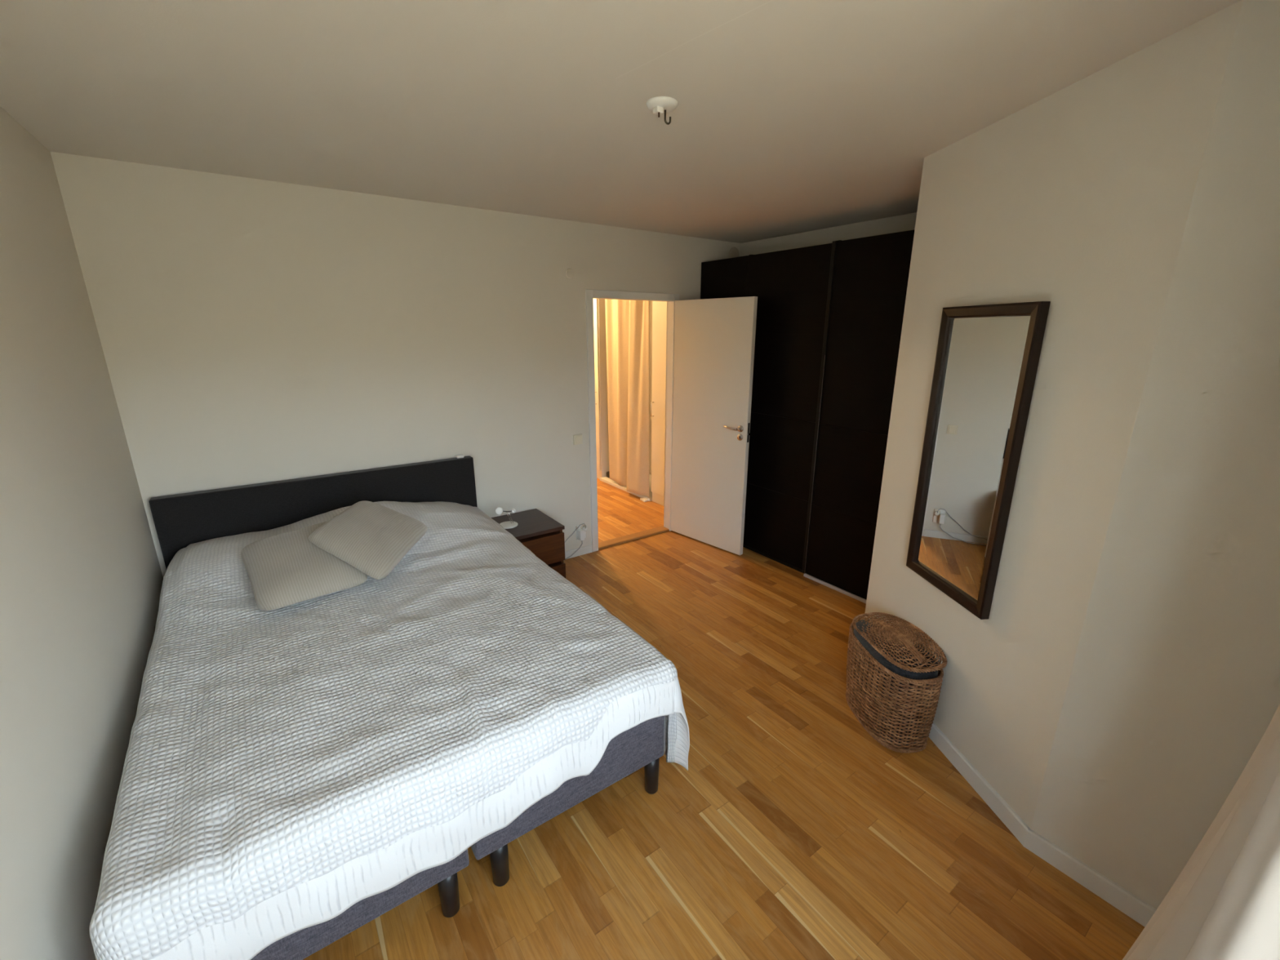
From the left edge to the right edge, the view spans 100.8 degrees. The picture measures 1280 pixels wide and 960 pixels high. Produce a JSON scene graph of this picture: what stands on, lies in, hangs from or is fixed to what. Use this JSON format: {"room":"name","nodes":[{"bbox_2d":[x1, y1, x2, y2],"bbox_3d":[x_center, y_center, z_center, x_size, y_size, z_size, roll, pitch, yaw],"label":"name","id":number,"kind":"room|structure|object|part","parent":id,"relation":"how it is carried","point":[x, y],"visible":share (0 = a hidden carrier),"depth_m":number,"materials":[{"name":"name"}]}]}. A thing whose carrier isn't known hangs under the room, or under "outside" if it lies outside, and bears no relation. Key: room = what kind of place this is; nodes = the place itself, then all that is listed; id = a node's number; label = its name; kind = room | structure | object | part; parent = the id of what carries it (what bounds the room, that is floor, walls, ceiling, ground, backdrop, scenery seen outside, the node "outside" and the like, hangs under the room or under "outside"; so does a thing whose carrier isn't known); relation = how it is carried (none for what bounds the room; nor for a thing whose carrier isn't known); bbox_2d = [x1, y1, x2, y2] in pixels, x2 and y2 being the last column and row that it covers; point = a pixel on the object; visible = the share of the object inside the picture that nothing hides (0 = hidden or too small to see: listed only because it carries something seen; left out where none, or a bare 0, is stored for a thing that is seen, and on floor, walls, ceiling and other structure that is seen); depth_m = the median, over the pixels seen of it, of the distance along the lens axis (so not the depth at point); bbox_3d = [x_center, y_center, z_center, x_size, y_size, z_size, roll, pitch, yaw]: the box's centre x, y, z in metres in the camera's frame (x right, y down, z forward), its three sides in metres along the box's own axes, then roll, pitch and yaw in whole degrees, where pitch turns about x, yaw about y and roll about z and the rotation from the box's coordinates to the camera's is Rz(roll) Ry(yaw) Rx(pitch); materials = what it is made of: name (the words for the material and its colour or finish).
{"room":"bedroom","nodes":[
{"label":"bedroom","id":0,"kind":"room"},
{"bbox_2d":[0,106,163,959],"bbox_3d":[-1.483,0.223,1.101,0.120,2.500,3.750,-11,19,-34],"label":"wall","id":1,"kind":"structure","parent":0,"point":[81,575],"depth_m":1.61,"materials":[{"name":"paint"}]},
{"bbox_2d":[50,151,741,577],"bbox_3d":[-0.845,-0.534,3.798,4.414,2.500,0.070,-11,19,-34],"label":"wall","id":2,"kind":"structure","parent":0,"point":[251,331],"depth_m":3.03,"materials":[{"name":"paint"}]},
{"bbox_2d":[565,268,573,279],"bbox_3d":[-0.495,-1.460,3.750,0.068,0.068,0.003,-11,19,-34],"label":"cover","id":3,"kind":"object","parent":2,"relation":"attached to","point":[569,273],"visible":1,"depth_m":3.75,"materials":[{"name":"paint"}]},
{"bbox_2d":[563,528,584,560],"bbox_3d":[-0.610,0.537,4.176,0.379,0.230,0.054,-11,19,-35],"label":"power adapter","id":4,"kind":"object","parent":2,"relation":"attached to","point":[580,533],"visible":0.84,"depth_m":4.24,"materials":[{"name":"white plastic"}]},
{"bbox_2d":[564,523,587,542],"bbox_3d":[-0.598,0.488,4.182,0.420,0.250,0.046,-11,19,-34],"label":"plug","id":5,"kind":"object","parent":2,"relation":"attached to","point":[584,528],"visible":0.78,"depth_m":4.23,"materials":[{"name":"white plastic"}]},
{"bbox_2d":[573,434,582,444],"bbox_3d":[-0.476,-0.311,4.079,0.074,0.076,0.018,-11,19,-34],"label":"light switch","id":6,"kind":"object","parent":2,"relation":"attached to","point":[577,439],"visible":1,"depth_m":4.07,"materials":[{"name":"beige plastic"}]},
{"bbox_2d":[564,544,592,559],"bbox_3d":[-1.460,0.771,3.658,2.608,0.062,0.013,-11,19,-34],"label":"baseboard","id":7,"kind":"structure","parent":2,"relation":"attached to","point":[586,549],"depth_m":4.32,"materials":[{"name":"white paint"}]},
{"bbox_2d":[576,523,586,539],"bbox_3d":[-0.476,0.419,4.288,0.085,0.122,0.014,-11,19,-34],"label":"wall socket","id":8,"kind":"object","parent":2,"relation":"attached to","point":[582,525],"visible":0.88,"depth_m":4.27,"materials":[{"name":"white plastic"}]},
{"bbox_2d":[585,288,757,555],"bbox_3d":[0.218,-0.463,4.374,1.291,2.056,0.636,1,16,4],"label":"door","id":9,"kind":"structure","parent":2,"relation":"in","point":[710,343],"depth_m":4.27,"materials":[{"name":"white paint"}]},
{"bbox_3d":[-0.062,-0.470,4.396,0.874,2.056,0.096,-11,19,-34],"label":"frame","id":10,"kind":"part","parent":9,"relation":"part of","materials":[{"name":"white paint"}]},
{"bbox_3d":[0.716,-0.397,4.079,0.061,0.052,0.152,-14,21,-41],"label":"handle","id":11,"kind":"part","parent":9,"relation":"part of","materials":[{"name":"silver metal"}]},
{"bbox_3d":[0.827,-0.361,4.043,0.021,0.150,0.004,-14,21,-41],"label":"lock plate","id":12,"kind":"part","parent":9,"relation":"part of","materials":[{"name":"grey metal"}]},
{"bbox_2d":[728,247,739,257],"bbox_3d":[0.816,-1.947,4.577,0.120,0.120,0.016,-11,19,-34],"label":"air vent","id":13,"kind":"object","parent":2,"relation":"in","point":[734,252],"visible":0.73,"depth_m":4.56,"materials":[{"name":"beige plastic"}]},
{"bbox_2d":[0,0,1240,243],"bbox_3d":[-0.568,-1.778,3.385,4.850,0.120,7.550,-11,19,-34],"label":"ceiling","id":14,"kind":"structure","parent":0,"point":[790,117],"depth_m":1.67,"materials":[{"name":"paint"}]},
{"bbox_2d":[646,96,678,124],"bbox_3d":[0.074,-1.233,1.781,0.106,0.059,0.106,-11,19,-34],"label":"outlet","id":15,"kind":"object","parent":14,"relation":"attached to","point":[659,105],"visible":1,"depth_m":1.75,"materials":[{"name":"white plastic"}]},
{"bbox_2d":[648,301,652,474],"bbox_3d":[-1.058,-1.045,5.615,3.060,2.500,3.250,-11,19,-34],"label":"wall","id":16,"kind":"structure","parent":0,"point":[651,302],"depth_m":6.39,"materials":[{"name":"paint"}]},
{"bbox_2d":[302,478,1144,959],"bbox_3d":[-0.572,0.744,4.094,4.850,0.120,7.550,-11,19,-34],"label":"floor","id":17,"kind":"structure","parent":0,"point":[789,832],"depth_m":1.89,"materials":[{"name":"brown wood"}]},
{"bbox_2d":[148,455,664,959],"bbox_3d":[-1.178,0.662,2.406,1.632,0.950,2.210,-11,19,-34],"label":"bed","id":18,"kind":"object","parent":17,"relation":"on","point":[182,520],"visible":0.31,"depth_m":2.71,"materials":[{"name":"grey fabric"}]},
{"bbox_3d":[-1.800,0.368,3.228,1.632,0.830,0.070,-11,19,-34],"label":"headboard","id":19,"kind":"part","parent":18,"relation":"part of","materials":[{"name":"grey fabric"}]},
{"bbox_2d":[89,501,689,959],"bbox_3d":[-1.107,0.714,2.398,1.700,0.752,2.221,-11,19,-34],"label":"bedspread","id":20,"kind":"object","parent":18,"relation":"on","point":[286,769],"visible":0.96,"depth_m":1.66,"materials":[{"name":"white fabric"}]},
{"bbox_2d":[240,520,367,610],"bbox_3d":[-1.561,0.370,2.468,0.482,0.198,0.558,-11,19,-34],"label":"cushion","id":21,"kind":"object","parent":20,"relation":"on","point":[286,569],"visible":0.79,"depth_m":2.36,"materials":[{"name":"beige fabric"}]},
{"bbox_2d":[307,500,427,579],"bbox_3d":[-1.328,0.272,2.606,0.411,0.210,0.555,1,16,4],"label":"cushion","id":22,"kind":"object","parent":21,"relation":"on","point":[371,537],"visible":1,"depth_m":2.50,"materials":[{"name":"beige fabric"}]},
{"bbox_3d":[-0.597,1.275,1.653,0.058,0.180,0.058,-11,19,-34],"label":"leg","id":23,"kind":"part","parent":18,"relation":"part of","materials":[{"name":"black plastic"}]},
{"bbox_2d":[455,454,463,457],"bbox_3d":[-1.200,-0.158,3.530,0.046,0.017,0.036,-11,19,-34],"label":"plastic box","id":24,"kind":"object","parent":18,"relation":"on","point":[456,455],"visible":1,"depth_m":3.52,"materials":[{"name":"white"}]},
{"bbox_3d":[-0.462,1.249,1.745,0.058,0.180,0.058,-11,19,-34],"label":"leg","id":25,"kind":"part","parent":18,"relation":"part of","materials":[{"name":"black plastic"}]},
{"bbox_3d":[0.046,1.151,2.095,0.058,0.180,0.058,-11,19,-34],"label":"leg","id":26,"kind":"part","parent":18,"relation":"part of","materials":[{"name":"black plastic"}]},
{"bbox_2d":[491,508,565,577],"bbox_3d":[-0.811,0.526,3.764,0.399,0.478,0.456,-11,19,-34],"label":"nightstand","id":27,"kind":"object","parent":17,"relation":"on","point":[539,532],"visible":0.41,"depth_m":3.63,"materials":[{"name":"brown wood"}]},
{"bbox_2d":[495,506,517,528],"bbox_3d":[-0.902,0.241,3.610,0.128,0.153,0.130,0,16,-1],"label":"table lamp","id":28,"kind":"object","parent":27,"relation":"on","point":[510,524],"visible":0.92,"depth_m":3.60,"materials":[{"name":"white plastic"}]},
{"bbox_3d":[-0.798,0.447,3.722,0.393,0.203,0.402,-11,19,-34],"label":"drawer","id":29,"kind":"part","parent":27,"relation":"part of","materials":[{"name":"brown wood"}]},
{"bbox_3d":[-0.798,0.661,3.782,0.393,0.184,0.402,-11,19,-34],"label":"drawer","id":30,"kind":"part","parent":27,"relation":"part of","materials":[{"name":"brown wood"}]},
{"bbox_2d":[593,298,609,479],"bbox_3d":[-0.539,-1.303,6.719,0.638,2.400,0.970,-11,19,-34],"label":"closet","id":31,"kind":"object","parent":17,"relation":"on","point":[599,308],"visible":0.12,"depth_m":6.24,"materials":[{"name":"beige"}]},
{"bbox_3d":[-0.619,-1.263,6.365,0.018,2.285,0.470,-11,19,-34],"label":"door","id":32,"kind":"part","parent":31,"relation":"part of","materials":[{"name":"beige wood"}]},
{"bbox_2d":[606,471,609,478],"bbox_3d":[-0.347,-0.067,6.489,0.110,0.074,0.100,-11,19,-34],"label":"shoe","id":33,"kind":"object","parent":17,"relation":"on","point":[608,472],"visible":0.33,"depth_m":6.46,"materials":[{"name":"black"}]},
{"bbox_2d":[600,473,652,501],"bbox_3d":[0.052,0.055,6.264,0.610,0.035,1.026,-11,19,-34],"label":"plinth","id":34,"kind":"object","parent":17,"relation":"on","point":[605,479],"visible":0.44,"depth_m":6.17,"materials":[{"name":"white paint"}]},
{"bbox_2d":[640,497,648,502],"bbox_3d":[0.047,0.214,5.721,0.055,0.022,0.085,-11,19,-34],"label":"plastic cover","id":35,"kind":"object","parent":17,"relation":"on","point":[644,500],"visible":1,"depth_m":5.71,"materials":[{"name":"white plastic"}]},
{"bbox_2d":[650,301,666,506],"bbox_3d":[0.533,-0.895,5.274,0.638,2.400,0.660,-11,19,-34],"label":"wall","id":36,"kind":"structure","parent":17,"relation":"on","point":[659,308],"depth_m":5.30,"materials":[{"name":"beige paint"}]},
{"bbox_2d":[700,229,915,603],"bbox_3d":[1.285,-0.488,3.986,0.499,2.317,2.119,-11,19,-34],"label":"wardrobe","id":37,"kind":"object","parent":17,"relation":"on","point":[830,316],"visible":0.65,"depth_m":3.65,"materials":[{"name":"black wood"}]},
{"bbox_3d":[0.665,-0.642,4.501,0.022,2.293,0.516,-11,19,-34],"label":"hinged door","id":38,"kind":"part","parent":37,"relation":"part of","materials":[{"name":"black wood"}]},
{"bbox_3d":[1.047,0.615,4.304,0.044,0.020,0.775,-11,19,-34],"label":"floor rail","id":39,"kind":"part","parent":37,"relation":"part of","materials":[{"name":"brown wood"}]},
{"bbox_3d":[1.054,-0.495,3.975,0.026,2.288,0.813,-11,19,-34],"label":"sliding door","id":40,"kind":"part","parent":37,"relation":"part of","materials":[{"name":"black wood"}]},
{"bbox_3d":[1.470,0.797,3.656,0.030,0.021,0.808,-11,19,-34],"label":"floor rail","id":41,"kind":"part","parent":37,"relation":"part of","materials":[{"name":"white metal"}]},
{"bbox_3d":[1.479,-0.319,3.351,0.026,2.288,0.803,-11,19,-34],"label":"sliding door","id":42,"kind":"part","parent":37,"relation":"part of","materials":[{"name":"black wood"}]},
{"bbox_2d":[845,612,946,753],"bbox_3d":[1.156,0.909,2.462,0.304,0.449,0.515,-2,16,-7],"label":"laundry basket","id":43,"kind":"object","parent":17,"relation":"on","point":[894,633],"visible":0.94,"depth_m":2.31,"materials":[{"name":"wicker"}]},
{"bbox_3d":[1.169,0.720,2.416,0.262,0.060,0.480,-2,16,-6],"label":"lid","id":44,"kind":"part","parent":43,"relation":"part of","materials":[{"name":"wicker"}]},
{"bbox_2d":[740,212,916,256],"bbox_3d":[1.266,-0.552,3.874,0.887,2.500,2.257,-11,19,-34],"label":"wall","id":45,"kind":"structure","parent":0,"point":[906,222],"depth_m":3.90,"materials":[{"name":"paint"}]},
{"bbox_2d":[863,0,1243,828],"bbox_3d":[1.367,-0.081,2.199,0.308,2.500,1.337,1,16,4],"label":"wall","id":46,"kind":"structure","parent":0,"point":[1077,199],"depth_m":1.75,"materials":[{"name":"paint"}]},
{"bbox_2d":[906,301,1050,619],"bbox_3d":[1.290,-0.088,2.104,0.042,1.155,0.487,-2,16,-6],"label":"wall mirror","id":47,"kind":"object","parent":46,"relation":"attached to","point":[986,363],"visible":1,"depth_m":2.06,"materials":[{"name":"brown wood"}]},
{"bbox_2d":[928,722,1031,845],"bbox_3d":[1.306,1.112,2.436,0.013,0.075,1.170,-2,16,-6],"label":"baseboard","id":48,"kind":"structure","parent":46,"relation":"attached to","point":[1015,824],"depth_m":2.08,"materials":[{"name":"white paint"}]},
{"bbox_2d":[1031,0,1279,909],"bbox_3d":[1.602,0.157,1.354,0.120,2.500,0.592,-11,19,-34],"label":"wall","id":49,"kind":"structure","parent":0,"point":[1173,688],"depth_m":1.42,"materials":[{"name":"paint"}]},
{"bbox_2d":[1022,828,1156,927],"bbox_3d":[1.544,1.334,1.648,0.013,0.075,0.598,-11,19,-34],"label":"baseboard","id":50,"kind":"structure","parent":49,"relation":"attached to","point":[1131,905],"depth_m":1.73,"materials":[{"name":"white paint"}]},
{"bbox_3d":[-0.164,-2.172,5.475,0.024,0.024,1.030,-11,19,-34],"label":"curtain rod","id":51,"kind":"object","parent":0,"visible":0},
{"bbox_2d":[604,298,649,497],"bbox_3d":[-0.155,-1.014,5.693,0.154,2.320,0.803,-11,19,-34],"label":"curtain","id":52,"kind":"object","parent":51,"relation":"hanging from","point":[627,321],"visible":0.85,"depth_m":5.68,"materials":[{"name":"beige fabric"}]},
{"bbox_3d":[0.666,-0.719,0.143,2.400,0.022,0.021,-11,19,-34],"label":"rail","id":53,"kind":"object","parent":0,"visible":0},
{"bbox_2d":[1122,703,1279,959],"bbox_3d":[1.147,0.312,0.957,0.954,2.385,0.224,-11,19,-34],"label":"window curtain","id":54,"kind":"object","parent":53,"relation":"hanging from","point":[1224,904],"visible":1,"depth_m":0.82,"materials":[{"name":"grey fabric"}]}
]}

